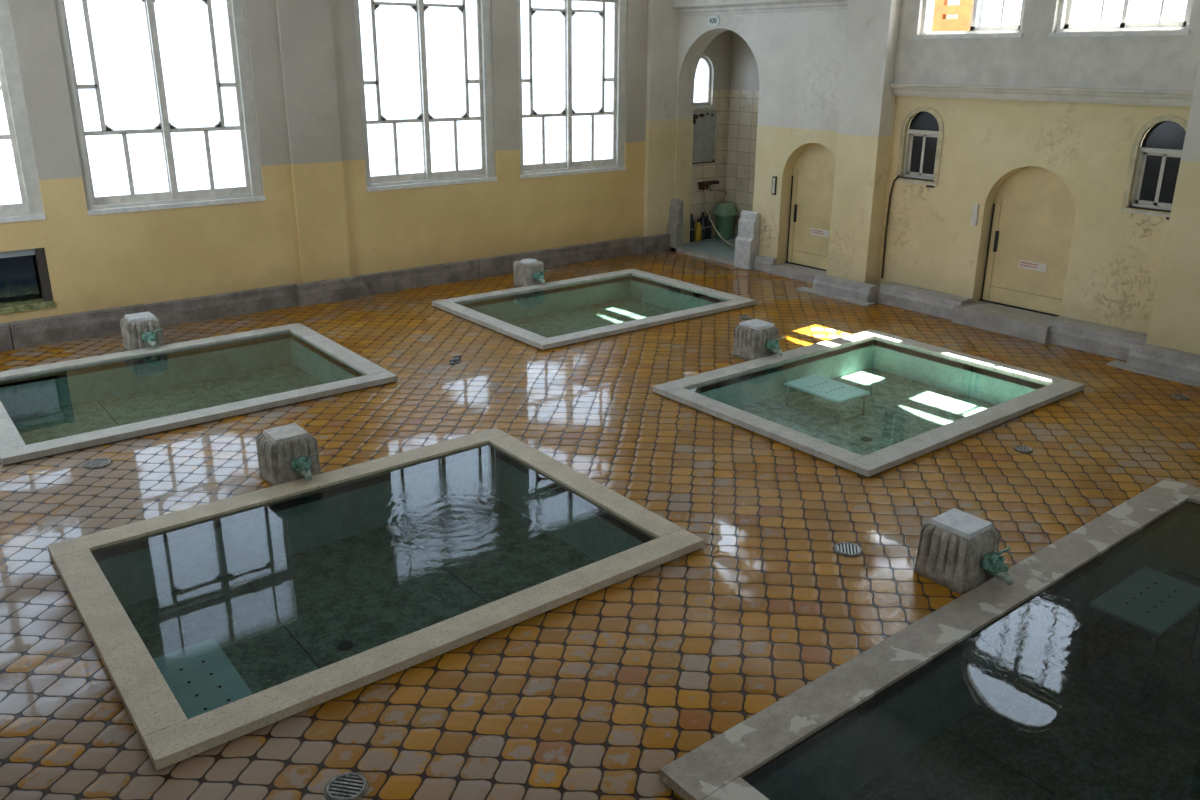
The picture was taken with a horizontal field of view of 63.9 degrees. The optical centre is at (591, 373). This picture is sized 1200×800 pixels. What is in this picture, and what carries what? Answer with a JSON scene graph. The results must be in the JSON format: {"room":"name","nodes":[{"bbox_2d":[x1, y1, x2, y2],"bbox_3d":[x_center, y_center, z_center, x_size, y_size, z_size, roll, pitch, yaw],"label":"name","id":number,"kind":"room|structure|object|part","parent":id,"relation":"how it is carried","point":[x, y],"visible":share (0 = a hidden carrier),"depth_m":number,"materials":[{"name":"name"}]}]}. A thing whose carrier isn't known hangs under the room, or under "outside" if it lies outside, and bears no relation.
{"room":"public bathhouse","nodes":[
{"label":"public bathhouse","id":0,"kind":"room"},
{"bbox_2d":[0,0,679,344],"bbox_3d":[-3.413,-3.791,11.633,12.450,6.000,0.380,-13,23,-36],"label":"wall","id":1,"kind":"structure","parent":0,"point":[318,219],"depth_m":11.82,"materials":[{"name":"paint"}]},
{"bbox_2d":[0,0,45,222],"bbox_3d":[-6.653,-3.045,9.234,1.970,3.280,0.262,-13,23,-36],"label":"window","id":2,"kind":"structure","parent":1,"relation":"in","point":[31,207],"depth_m":9.92,"materials":[{"name":"grey paint"}]},
{"bbox_3d":[-6.334,-2.767,9.569,0.910,2.375,0.040,-13,23,-36],"label":"sash","id":3,"kind":"part","parent":2,"relation":"part of","materials":[{"name":"glass"}]},
{"bbox_3d":[-6.659,-1.511,9.739,1.970,0.050,0.262,-13,23,-36],"label":"sill","id":4,"kind":"part","parent":2,"relation":"part of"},
{"bbox_2d":[0,248,54,313],"bbox_3d":[-6.684,-0.903,9.969,1.850,0.650,0.350,-13,23,-36],"label":"window","id":5,"kind":"structure","parent":1,"relation":"in","point":[25,285],"depth_m":10.34,"materials":[{"name":"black glass"}]},
{"bbox_3d":[-6.722,-0.921,9.938,1.720,0.425,0.060,-13,23,-36],"label":"glass","id":6,"kind":"part","parent":5,"relation":"part of","materials":[{"name":"glass"}]},
{"bbox_3d":[-6.782,-0.947,10.087,1.850,0.640,0.030,-13,23,-36],"label":"tank","id":7,"kind":"part","parent":5,"relation":"part of","materials":[{"name":"grey glass"}]},
{"bbox_3d":[-6.676,-0.621,10.049,1.850,0.065,0.320,-13,23,-36],"label":"sill","id":8,"kind":"part","parent":5,"relation":"part of","materials":[{"name":"green stone"}]},
{"bbox_2d":[54,0,265,215],"bbox_3d":[-4.782,-3.494,10.621,1.955,3.280,0.262,-13,23,-36],"label":"window","id":9,"kind":"structure","parent":1,"relation":"in","point":[252,191],"depth_m":10.91,"materials":[{"name":"grey paint"}]},
{"bbox_3d":[-5.161,-3.069,10.499,0.902,2.375,0.040,-13,23,-36],"label":"sash","id":10,"kind":"part","parent":9,"relation":"part of","materials":[{"name":"glass"}]},
{"bbox_3d":[-4.788,-1.960,11.126,1.955,0.050,0.262,-13,23,-36],"label":"sill","id":11,"kind":"part","parent":9,"relation":"part of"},
{"bbox_3d":[-4.466,-3.216,10.954,0.902,2.375,0.040,-13,23,-36],"label":"sash","id":12,"kind":"part","parent":9,"relation":"part of","materials":[{"name":"glass"}]},
{"bbox_2d":[0,234,670,351],"bbox_3d":[-3.352,-1.064,12.323,11.720,0.290,0.180,-13,23,-36],"label":"baseboard","id":13,"kind":"structure","parent":1,"relation":"attached to","point":[102,322],"depth_m":12.09,"materials":[{"name":"stone"}]},
{"bbox_2d":[354,0,496,191],"bbox_3d":[-2.186,-4.117,12.544,1.975,3.280,0.262,-13,23,-36],"label":"window","id":14,"kind":"structure","parent":1,"relation":"in","point":[482,26],"depth_m":12.85,"materials":[{"name":"grey paint"}]},
{"bbox_3d":[-2.569,-3.691,12.419,0.912,2.375,0.040,-13,23,-36],"label":"sash","id":15,"kind":"part","parent":14,"relation":"part of","materials":[{"name":"glass"}]},
{"bbox_3d":[-2.192,-2.583,13.049,1.975,0.050,0.262,-13,23,-36],"label":"sill","id":16,"kind":"part","parent":14,"relation":"part of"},
{"bbox_3d":[-1.866,-3.839,12.880,0.912,2.375,0.040,-13,23,-36],"label":"sash","id":17,"kind":"part","parent":14,"relation":"part of","materials":[{"name":"glass"}]},
{"bbox_2d":[517,0,626,178],"bbox_3d":[-0.318,-4.565,13.928,1.960,3.280,0.262,-13,23,-36],"label":"window","id":18,"kind":"structure","parent":1,"relation":"in","point":[618,8],"depth_m":14.24,"materials":[{"name":"grey paint"}]},
{"bbox_3d":[-0.699,-4.139,13.806,0.905,2.375,0.040,-13,23,-36],"label":"sash","id":19,"kind":"part","parent":18,"relation":"part of","materials":[{"name":"white glass"}]},
{"bbox_3d":[-0.324,-3.031,14.433,1.960,0.050,0.262,-13,23,-36],"label":"sill","id":20,"kind":"part","parent":18,"relation":"part of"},
{"bbox_3d":[-0.001,-4.287,14.262,0.905,2.375,0.040,-13,23,-36],"label":"sash","id":21,"kind":"part","parent":18,"relation":"part of","materials":[{"name":"white glass"}]},
{"bbox_2d":[689,123,693,240],"bbox_3d":[1.419,-3.089,15.701,0.355,1.940,0.219,-13,23,-36],"label":"door frame","id":22,"kind":"structure","parent":1,"relation":"attached to","point":[693,123],"depth_m":15.71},
{"bbox_2d":[0,251,1199,799],"bbox_3d":[0.898,0.697,7.568,12.800,0.050,14.000,-13,23,-36],"label":"floor","id":23,"kind":"structure","parent":0,"point":[588,697],"depth_m":6.56,"materials":[{"name":"tile"}]},
{"bbox_2d":[83,458,112,468],"bbox_3d":[-3.814,0.691,7.425,0.207,0.014,0.207,-13,23,-36],"label":"floor drain","id":24,"kind":"object","parent":23,"relation":"on","point":[98,463],"visible":1,"depth_m":7.41,"materials":[{"name":"black"}]},
{"bbox_2d":[120,311,164,350],"bbox_3d":[-4.770,-0.426,10.252,0.362,0.362,0.540,-13,23,-36],"label":"block","id":25,"kind":"object","parent":23,"relation":"on","point":[141,330],"visible":0.98,"depth_m":10.17,"materials":[{"name":"stone"}]},
{"bbox_3d":[-4.823,-0.602,10.267,0.260,0.037,0.270,-13,23,-36],"label":"plate","id":26,"kind":"part","parent":25,"relation":"part of","materials":[{"name":"white stone"}]},
{"bbox_2d":[0,323,397,465],"bbox_3d":[-3.955,0.252,9.320,3.340,0.463,2.450,-13,23,-36],"label":"bath","id":27,"kind":"object","parent":23,"relation":"in","point":[51,409],"visible":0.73,"depth_m":9.72,"materials":[{"name":"stone"}]},
{"bbox_2d":[256,423,320,485],"bbox_3d":[-2.211,0.621,7.103,0.362,0.362,0.539,-13,23,-36],"label":"block","id":28,"kind":"object","parent":23,"relation":"on","point":[286,453],"visible":0.98,"depth_m":7.03,"materials":[{"name":"stone"}]},
{"bbox_3d":[-2.264,0.445,7.118,0.260,0.037,0.270,-13,23,-36],"label":"plate","id":29,"kind":"part","parent":28,"relation":"part of","materials":[{"name":"white stone"}]},
{"bbox_2d":[324,772,368,799],"bbox_3d":[-1.058,1.782,4.145,0.190,0.014,0.190,-13,23,-36],"label":"floor drain","id":30,"kind":"object","parent":23,"relation":"on","point":[348,785],"visible":1,"depth_m":4.14,"materials":[{"name":"black"}]},
{"bbox_2d":[47,428,703,770],"bbox_3d":[-1.359,1.327,6.199,3.340,0.533,2.470,-13,23,-36],"label":"rim","id":31,"kind":"object","parent":23,"relation":"in","point":[168,737],"visible":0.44,"depth_m":5.35,"materials":[{"name":"stone"}]},
{"bbox_2d":[91,443,656,718],"bbox_3d":[-1.358,1.094,6.122,2.942,0.001,2.072,-13,23,-36],"label":"water","id":32,"kind":"object","parent":31,"relation":"in","point":[228,608],"visible":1,"depth_m":5.90,"materials":[{"name":"green liquid"}]},
{"bbox_2d":[449,355,460,363],"bbox_3d":[-1.415,-0.142,9.954,0.126,0.042,0.223,-2,18,-5],"label":"drain stone","id":33,"kind":"object","parent":23,"relation":"on","point":[455,358],"visible":1,"depth_m":9.93,"materials":[{"name":"stone"}]},
{"bbox_2d":[513,259,547,286],"bbox_3d":[-0.818,-1.363,13.150,0.381,0.360,0.548,-13,23,-36],"label":"block","id":34,"kind":"object","parent":23,"relation":"on","point":[527,272],"visible":0.97,"depth_m":13.06,"materials":[{"name":"stone"}]},
{"bbox_3d":[-0.862,-1.533,13.155,0.250,0.040,0.250,-13,23,-36],"label":"plate","id":35,"kind":"part","parent":34,"relation":"part of","materials":[{"name":"white stone"}]},
{"bbox_2d":[432,269,755,349],"bbox_3d":[0.035,-0.716,12.260,3.320,0.433,2.430,-13,23,-36],"label":"bath","id":36,"kind":"object","parent":23,"relation":"in","point":[555,314],"visible":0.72,"depth_m":12.78,"materials":[{"name":"stone"}]},
{"bbox_2d":[460,276,724,337],"bbox_3d":[0.035,-0.695,12.267,3.052,0.390,2.162,-13,23,-36],"label":"water","id":37,"kind":"object","parent":36,"relation":"in","point":[596,303],"depth_m":12.98,"materials":[{"name":"green liquid"}]},
{"bbox_2d":[667,198,682,250],"bbox_3d":[1.348,-2.406,15.584,0.137,0.835,0.235,-13,23,-36],"label":"carved post","id":38,"kind":"object","parent":23,"relation":"on","point":[675,224],"visible":0.98,"depth_m":15.53,"materials":[{"name":"stone"}]},
{"bbox_2d":[670,247,733,264],"bbox_3d":[1.794,-1.857,15.162,0.140,0.060,1.580,-13,23,-36],"label":"threshold","id":39,"kind":"object","parent":23,"relation":"on","point":[686,251],"visible":0.71,"depth_m":15.11,"materials":[{"name":"stone"}]},
{"bbox_2d":[738,315,751,319],"bbox_3d":[1.856,-0.681,11.662,0.171,0.014,0.171,-13,23,-36],"label":"floor drain","id":40,"kind":"object","parent":23,"relation":"on","point":[743,317],"visible":1,"depth_m":11.65,"materials":[{"name":"black"}]},
{"bbox_2d":[734,210,759,269],"bbox_3d":[2.319,-2.000,14.362,0.187,0.835,0.310,-13,23,-36],"label":"carved post","id":41,"kind":"object","parent":23,"relation":"on","point":[747,240],"visible":1,"depth_m":14.30,"materials":[{"name":"stone"}]},
{"bbox_2d":[733,319,783,360],"bbox_3d":[1.780,-0.337,10.062,0.362,0.362,0.541,-13,23,-36],"label":"block","id":42,"kind":"object","parent":23,"relation":"on","point":[754,338],"visible":0.96,"depth_m":9.99,"materials":[{"name":"stone"}]},
{"bbox_3d":[1.727,-0.513,10.077,0.260,0.037,0.270,-13,23,-36],"label":"plate","id":43,"kind":"part","parent":42,"relation":"part of","materials":[{"name":"white stone"}]},
{"bbox_2d":[767,263,825,282],"bbox_3d":[3.176,-1.440,13.816,0.590,0.120,1.220,-13,23,-36],"label":"step","id":44,"kind":"structure","parent":23,"relation":"on","point":[797,272],"depth_m":13.78,"materials":[{"name":"stone"}]},
{"bbox_2d":[833,542,862,556],"bbox_3d":[1.643,1.126,6.171,0.190,0.014,0.190,-13,23,-36],"label":"floor drain","id":45,"kind":"object","parent":23,"relation":"on","point":[847,549],"visible":1,"depth_m":6.16,"materials":[{"name":"black"}]},
{"bbox_2d":[652,329,1084,477],"bbox_3d":[2.625,0.316,9.159,3.310,0.433,2.450,-13,23,-36],"label":"bath","id":46,"kind":"object","parent":23,"relation":"in","point":[923,398],"visible":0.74,"depth_m":9.51,"materials":[{"name":"stone"}]},
{"bbox_2d":[784,374,869,423],"bbox_3d":[2.302,0.246,9.479,0.460,0.242,0.680,-13,23,-36],"label":"step","id":47,"kind":"structure","parent":46,"relation":"on","point":[816,385],"depth_m":9.40,"materials":[{"name":"teal plastic"}]},
{"bbox_3d":[1.954,0.219,9.598,0.023,0.218,0.024,-13,23,-36],"label":"leg","id":48,"kind":"part","parent":47,"relation":"part of","materials":[{"name":"metal"}]},
{"bbox_3d":[2.335,0.373,9.133,0.023,0.218,0.024,-13,23,-36],"label":"leg","id":49,"kind":"part","parent":47,"relation":"part of","materials":[{"name":"metal"}]},
{"bbox_3d":[2.650,0.297,9.367,0.023,0.218,0.024,-13,23,-36],"label":"leg","id":50,"kind":"part","parent":47,"relation":"part of","materials":[{"name":"metal"}]},
{"bbox_2d":[690,340,1045,455],"bbox_3d":[2.625,0.336,9.166,3.042,0.390,2.182,-13,23,-36],"label":"basin","id":51,"kind":"object","parent":46,"relation":"in","point":[914,391],"depth_m":9.72,"materials":[{"name":"stone"}]},
{"bbox_2d":[660,478,1199,799],"bbox_3d":[3.078,1.867,4.757,5.010,0.623,2.630,-13,23,-36],"label":"bath","id":52,"kind":"object","parent":23,"relation":"in","point":[715,769],"visible":0.38,"depth_m":4.93,"materials":[{"name":"stone"}]},
{"bbox_2d":[742,500,1199,799],"bbox_3d":[3.079,1.591,4.666,4.528,0.001,2.148,-13,23,-36],"label":"water","id":53,"kind":"object","parent":52,"relation":"in","point":[1088,688],"visible":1,"depth_m":4.63,"materials":[{"name":"liquid"}]},
{"bbox_2d":[914,508,1013,593],"bbox_3d":[2.273,1.078,5.767,0.361,0.362,0.541,-13,23,-36],"label":"block","id":54,"kind":"object","parent":23,"relation":"on","point":[957,551],"visible":1,"depth_m":5.70,"materials":[{"name":"stone"}]},
{"bbox_3d":[2.220,0.902,5.782,0.260,0.037,0.270,-13,23,-36],"label":"plate","id":55,"kind":"part","parent":54,"relation":"part of","materials":[{"name":"white stone"}]},
{"bbox_3d":[2.435,1.059,5.702,0.119,0.046,0.029,-7,20,-21],"label":"lever","id":56,"kind":"part","parent":54,"relation":"part of","materials":[{"name":"green metal"}]},
{"bbox_2d":[795,287,1199,387],"bbox_3d":[4.546,-0.460,11.012,0.220,0.022,5.650,-13,23,-36],"label":"kerb","id":57,"kind":"object","parent":23,"relation":"on","point":[1116,363],"visible":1,"depth_m":9.84,"materials":[{"name":"stone"}]},
{"bbox_2d":[951,301,1055,343],"bbox_3d":[4.955,-0.636,11.283,0.750,0.190,1.160,-13,23,-36],"label":"step","id":58,"kind":"structure","parent":23,"relation":"on","point":[1024,324],"depth_m":11.10,"materials":[{"name":"stone"}]},
{"bbox_2d":[1014,445,1032,452],"bbox_3d":[3.483,0.609,7.763,0.146,0.014,0.146,-13,23,-36],"label":"floor drain","id":59,"kind":"object","parent":23,"relation":"on","point":[1020,448],"visible":1,"depth_m":7.75,"materials":[{"name":"black"}]},
{"bbox_2d":[1172,394,1189,399],"bbox_3d":[5.502,0.216,8.982,0.146,0.014,0.146,-13,23,-36],"label":"floor drain","id":60,"kind":"object","parent":23,"relation":"on","point":[1177,396],"visible":1,"depth_m":8.97,"materials":[{"name":"black"}]},
{"bbox_2d":[682,236,735,258],"bbox_3d":[2.473,-1.955,15.499,1.359,0.081,2.360,-13,23,-36],"label":"floor","id":61,"kind":"structure","parent":0,"point":[715,246],"depth_m":15.74,"materials":[{"name":"tile"}]},
{"bbox_2d":[689,214,694,241],"bbox_3d":[1.661,-2.448,16.125,0.121,0.460,0.118,-13,23,-36],"label":"bottle","id":62,"kind":"object","parent":61,"relation":"on","point":[692,222],"visible":0.77,"depth_m":16.08,"materials":[{"name":"black plastic"}]},
{"bbox_2d":[694,219,701,240],"bbox_3d":[1.788,-2.420,16.185,0.120,0.370,0.117,-13,23,-36],"label":"bottle","id":63,"kind":"object","parent":61,"relation":"on","point":[698,228],"visible":1,"depth_m":16.15,"materials":[{"name":"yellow plastic"}]},
{"bbox_2d":[700,212,705,239],"bbox_3d":[1.874,-2.499,16.283,0.121,0.460,0.118,-13,23,-36],"label":"bottle","id":64,"kind":"object","parent":61,"relation":"on","point":[702,219],"visible":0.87,"depth_m":16.23,"materials":[{"name":"black plastic"}]},
{"bbox_2d":[706,211,711,238],"bbox_3d":[1.977,-2.524,16.359,0.121,0.460,0.118,-13,23,-36],"label":"bottle","id":65,"kind":"object","parent":61,"relation":"on","point":[708,222],"visible":0.77,"depth_m":16.32,"materials":[{"name":"black plastic"}]},
{"bbox_2d":[713,202,737,239],"bbox_3d":[2.257,-2.594,16.351,0.330,0.600,0.330,-13,23,-36],"label":"waste bin","id":66,"kind":"object","parent":61,"relation":"on","point":[725,212],"visible":0.98,"depth_m":16.25,"materials":[{"name":"green plastic"}]},
{"bbox_3d":[2.258,-2.791,16.287,0.310,0.185,0.300,-13,23,-36],"label":"bin lid","id":67,"kind":"part","parent":66,"relation":"part of","materials":[{"name":"green plastic"}]},
{"bbox_2d":[690,30,732,236],"bbox_3d":[1.916,-4.166,16.037,1.350,3.900,0.250,-13,23,-36],"label":"wall","id":68,"kind":"structure","parent":0,"point":[718,51],"depth_m":16.03,"materials":[{"name":"tile"}]},
{"bbox_2d":[692,110,716,163],"bbox_3d":[1.830,-3.904,15.871,0.600,0.855,0.022,-13,23,-36],"label":"mirror","id":69,"kind":"object","parent":68,"relation":"attached to","point":[704,131],"visible":0.85,"depth_m":15.88,"materials":[{"name":"metal"}]},
{"bbox_3d":[1.830,-3.904,15.871,0.600,0.855,0.022,-13,23,-36],"label":"frame","id":70,"kind":"part","parent":69,"relation":"part of","materials":[{"name":"metal"}]},
{"bbox_2d":[693,56,715,108],"bbox_3d":[1.756,-4.728,15.592,0.590,0.825,0.160,-13,23,-36],"label":"window","id":71,"kind":"structure","parent":68,"relation":"in","point":[697,105],"depth_m":15.74,"materials":[{"name":"grey paint"}]},
{"bbox_3d":[1.758,-4.354,15.711,0.590,0.040,0.150,-13,23,-36],"label":"sill","id":72,"kind":"part","parent":71,"relation":"part of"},
{"bbox_2d":[698,180,726,194],"bbox_3d":[2.029,-3.113,16.169,0.484,0.223,0.214,-13,23,-36],"label":"shower mixer","id":73,"kind":"object","parent":68,"relation":"attached to","point":[702,185],"visible":1,"depth_m":16.13,"materials":[{"name":"metal"}]},
{"bbox_3d":[2.135,-3.107,16.220,0.291,0.182,0.051,-1,18,-4],"label":"spout","id":74,"kind":"part","parent":73,"relation":"part of","materials":[{"name":"silver metal"}]},
{"bbox_2d":[705,189,734,246],"bbox_3d":[2.202,-2.459,15.439,0.097,0.813,1.719,-6,19,-18],"label":"hose","id":75,"kind":"object","parent":73,"relation":"attached to","point":[705,189],"visible":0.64,"depth_m":15.96,"materials":[{"name":"beige rubber"}]},
{"bbox_2d":[725,31,758,237],"bbox_3d":[3.206,-3.910,15.277,0.300,3.900,2.600,-13,23,-36],"label":"wall","id":76,"kind":"structure","parent":0,"point":[744,76],"depth_m":15.94,"materials":[{"name":"tile"}]},
{"bbox_2d":[674,9,847,263],"bbox_3d":[2.648,-3.412,13.916,0.340,3.800,4.000,-13,23,-36],"label":"wall","id":77,"kind":"structure","parent":0,"point":[799,55],"depth_m":13.58,"materials":[{"name":"paint"}]},
{"bbox_2d":[707,15,719,26],"bbox_3d":[1.790,-5.198,14.181,0.026,0.172,0.264,-13,23,-36],"label":"round sign","id":78,"kind":"object","parent":77,"relation":"attached to","point":[713,20],"visible":1,"depth_m":14.17,"materials":[{"name":"white"}]},
{"bbox_2d":[771,176,776,194],"bbox_3d":[2.626,-2.711,13.864,0.023,0.260,0.070,-13,23,-36],"label":"thermometer","id":79,"kind":"object","parent":77,"relation":"attached to","point":[774,178],"visible":1,"depth_m":13.85,"materials":[{"name":"metal"}]},
{"bbox_3d":[2.618,-2.709,13.858,0.004,0.220,0.040,-13,23,-36],"label":"scale plate","id":80,"kind":"part","parent":79,"relation":"part of","materials":[{"name":"grey paint"}]},
{"bbox_2d":[785,143,835,270],"bbox_3d":[3.208,-2.361,13.570,0.080,1.787,1.130,-13,23,-36],"label":"door","id":81,"kind":"structure","parent":77,"relation":"in","point":[812,179],"depth_m":13.68,"materials":[{"name":"beige paint"}]},
{"bbox_3d":[2.937,-2.319,13.909,0.034,0.250,0.040,-13,23,-36],"label":"handle","id":82,"kind":"part","parent":81,"relation":"part of","materials":[{"name":"black metal"}]},
{"bbox_2d":[826,0,900,284],"bbox_3d":[3.646,-3.944,12.107,0.700,5.950,0.630,-13,23,-36],"label":"wall pier","id":83,"kind":"object","parent":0,"point":[867,101],"visible":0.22,"depth_m":12.16,"materials":[{"name":"paint"}]},
{"bbox_2d":[877,96,1190,333],"bbox_3d":[5.052,-1.832,11.065,0.360,2.600,3.910,-13,23,-36],"label":"wall","id":84,"kind":"structure","parent":0,"point":[1115,256],"depth_m":10.71,"materials":[{"name":"paint"}]},
{"bbox_2d":[881,175,899,278],"bbox_3d":[3.827,-1.874,12.348,0.029,1.348,0.136,-13,23,-36],"label":"pipe","id":85,"kind":"object","parent":84,"relation":"attached to","point":[898,176],"visible":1,"depth_m":12.38,"materials":[{"name":"black rubber"}]},
{"bbox_2d":[896,107,943,187],"bbox_3d":[4.072,-2.798,11.843,0.130,0.950,0.590,-13,23,-36],"label":"window","id":86,"kind":"structure","parent":84,"relation":"in","point":[920,147],"depth_m":11.87,"materials":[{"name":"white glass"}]},
{"bbox_3d":[4.052,-2.732,11.986,0.020,0.505,0.225,-13,23,-36],"label":"sash","id":87,"kind":"part","parent":86,"relation":"part of","materials":[{"name":"white wood"}]},
{"bbox_3d":[4.069,-2.382,11.978,0.115,0.025,0.580,-13,23,-36],"label":"sill","id":88,"kind":"part","parent":86,"relation":"part of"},
{"bbox_3d":[4.052,-2.732,11.986,0.004,0.445,0.165,-13,23,-36],"label":"glass","id":89,"kind":"part","parent":86,"relation":"part of","materials":[{"name":"black glass"}]},
{"bbox_3d":[4.092,-2.708,11.889,0.060,0.580,0.500,-13,23,-36],"label":"frame","id":90,"kind":"part","parent":86,"relation":"part of","materials":[{"name":"white wood"}]},
{"bbox_3d":[4.155,-2.677,11.821,0.020,0.505,0.235,-13,23,-36],"label":"sash","id":91,"kind":"part","parent":86,"relation":"part of","materials":[{"name":"white wood"}]},
{"bbox_3d":[4.155,-2.677,11.821,0.004,0.445,0.175,-13,23,-36],"label":"glass","id":92,"kind":"part","parent":86,"relation":"part of","materials":[{"name":"black glass"}]},
{"bbox_2d":[970,203,978,225],"bbox_3d":[4.541,-1.885,11.409,0.023,0.260,0.070,-13,23,-36],"label":"thermometer","id":93,"kind":"object","parent":84,"relation":"attached to","point":[975,209],"visible":1,"depth_m":11.40,"materials":[{"name":"grey paint"}]},
{"bbox_3d":[4.534,-1.883,11.404,0.004,0.220,0.040,-13,23,-36],"label":"scale plate","id":94,"kind":"part","parent":93,"relation":"part of","materials":[{"name":"white plastic"}]},
{"bbox_2d":[754,254,1199,381],"bbox_3d":[4.400,-0.775,11.602,0.600,0.250,6.970,-13,23,-36],"label":"baseboard","id":95,"kind":"structure","parent":84,"relation":"attached to","point":[1130,346],"depth_m":10.55,"materials":[{"name":"stone"}]},
{"bbox_2d":[979,166,1075,316],"bbox_3d":[5.085,-1.571,11.105,0.080,1.702,1.140,-13,23,-36],"label":"door","id":96,"kind":"structure","parent":84,"relation":"in","point":[1032,220],"depth_m":11.12,"materials":[{"name":"beige paint"}]},
{"bbox_3d":[4.805,-1.573,11.442,0.034,0.250,0.040,-13,23,-36],"label":"handle","id":97,"kind":"part","parent":96,"relation":"part of","materials":[{"name":"black metal"}]},
{"bbox_2d":[1121,115,1187,219],"bbox_3d":[5.784,-2.100,9.760,0.130,1.020,0.600,-13,23,-36],"label":"window","id":98,"kind":"structure","parent":84,"relation":"in","point":[1153,168],"depth_m":9.83,"materials":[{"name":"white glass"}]},
{"bbox_3d":[5.780,-1.651,9.906,0.115,0.025,0.590,-13,23,-36],"label":"sill","id":99,"kind":"part","parent":98,"relation":"part of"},
{"bbox_3d":[5.762,-2.010,9.912,0.020,0.525,0.230,-13,23,-36],"label":"sash","id":100,"kind":"part","parent":98,"relation":"part of","materials":[{"name":"white wood"}]},
{"bbox_3d":[5.762,-2.010,9.912,0.004,0.465,0.170,-13,23,-36],"label":"glass","id":101,"kind":"part","parent":98,"relation":"part of","materials":[{"name":"black glass"}]},
{"bbox_3d":[5.803,-1.986,9.813,0.060,0.600,0.510,-13,23,-36],"label":"frame","id":102,"kind":"part","parent":98,"relation":"part of","materials":[{"name":"white wood"}]},
{"bbox_3d":[5.868,-1.955,9.744,0.020,0.525,0.240,-13,23,-36],"label":"sash","id":103,"kind":"part","parent":98,"relation":"part of","materials":[{"name":"white wood"}]},
{"bbox_3d":[5.868,-1.955,9.744,0.004,0.465,0.180,-13,23,-36],"label":"glass","id":104,"kind":"part","parent":98,"relation":"part of","materials":[{"name":"black glass"}]},
{"bbox_2d":[892,0,1199,102],"bbox_3d":[4.925,-4.625,10.032,0.170,3.350,3.910,-13,23,-36],"label":"wall","id":105,"kind":"structure","parent":0,"point":[1037,59],"depth_m":10.32,"materials":[{"name":"white paint"}]},
{"bbox_2d":[914,0,1024,38],"bbox_3d":[4.357,-4.796,10.752,0.220,1.980,1.350,-13,23,-36],"label":"window","id":106,"kind":"structure","parent":105,"relation":"in","point":[979,31],"depth_m":10.97,"materials":[{"name":"white wood"}]},
{"bbox_3d":[4.314,-3.867,11.025,0.120,0.045,1.350,-13,23,-36],"label":"sill","id":107,"kind":"part","parent":106,"relation":"part of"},
{"bbox_3d":[4.419,-4.524,10.872,0.035,1.230,0.130,-13,23,-36],"label":"sash","id":108,"kind":"part","parent":106,"relation":"part of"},
{"bbox_3d":[4.558,-4.448,10.641,0.035,1.230,0.625,-13,23,-36],"label":"sash","id":109,"kind":"part","parent":106,"relation":"part of","materials":[{"name":"white wood"}]},
{"bbox_2d":[890,83,1193,106],"bbox_3d":[4.898,-3.074,10.558,0.285,0.155,3.760,-13,23,-36],"label":"trim","id":110,"kind":"structure","parent":105,"relation":"attached to","point":[1029,90],"depth_m":10.35,"materials":[{"name":"white paint"}]},
{"bbox_2d":[1049,0,1192,36],"bbox_3d":[5.387,-4.379,9.498,0.220,1.980,1.380,-13,23,-36],"label":"window","id":111,"kind":"structure","parent":105,"relation":"in","point":[1064,28],"depth_m":9.76,"materials":[{"name":"white wood"}]},
{"bbox_3d":[5.254,-4.186,9.854,0.035,1.230,0.640,-13,23,-36],"label":"sash","id":112,"kind":"part","parent":111,"relation":"part of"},
{"bbox_3d":[5.343,-3.450,9.771,0.120,0.045,1.380,-13,23,-36],"label":"sill","id":113,"kind":"part","parent":111,"relation":"part of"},
{"bbox_3d":[5.592,-4.029,9.381,0.035,1.230,0.640,-13,23,-36],"label":"sash","id":114,"kind":"part","parent":111,"relation":"part of","materials":[{"name":"white wood"}]},
{"bbox_2d":[1146,62,1199,354],"bbox_3d":[6.409,-2.836,8.772,0.800,5.950,1.290,-13,23,-36],"label":"wall pier","id":115,"kind":"object","parent":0,"point":[1174,323],"depth_m":9.46,"materials":[{"name":"paint"}]},
{"label":"outside","id":116,"kind":"structure","parent":0,"visible":0},
{"bbox_2d":[931,0,989,31],"bbox_3d":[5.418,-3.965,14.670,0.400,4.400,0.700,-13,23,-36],"label":"building","id":117,"kind":"structure","parent":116,"point":[948,15],"depth_m":14.10,"materials":[{"name":"orange"}]},
{"bbox_3d":[2.522,-6.205,12.884,0.150,2.150,4.000,-13,23,-36],"label":"wall","id":118,"kind":"structure","parent":0,"visible":0},
{"bbox_2d":[672,0,848,15],"bbox_3d":[2.455,-5.152,13.186,0.160,0.360,3.989,-13,23,-36],"label":"trim","id":119,"kind":"structure","parent":118,"relation":"attached to","point":[683,7],"depth_m":13.51,"materials":[{"name":"white paint"}]}
]}

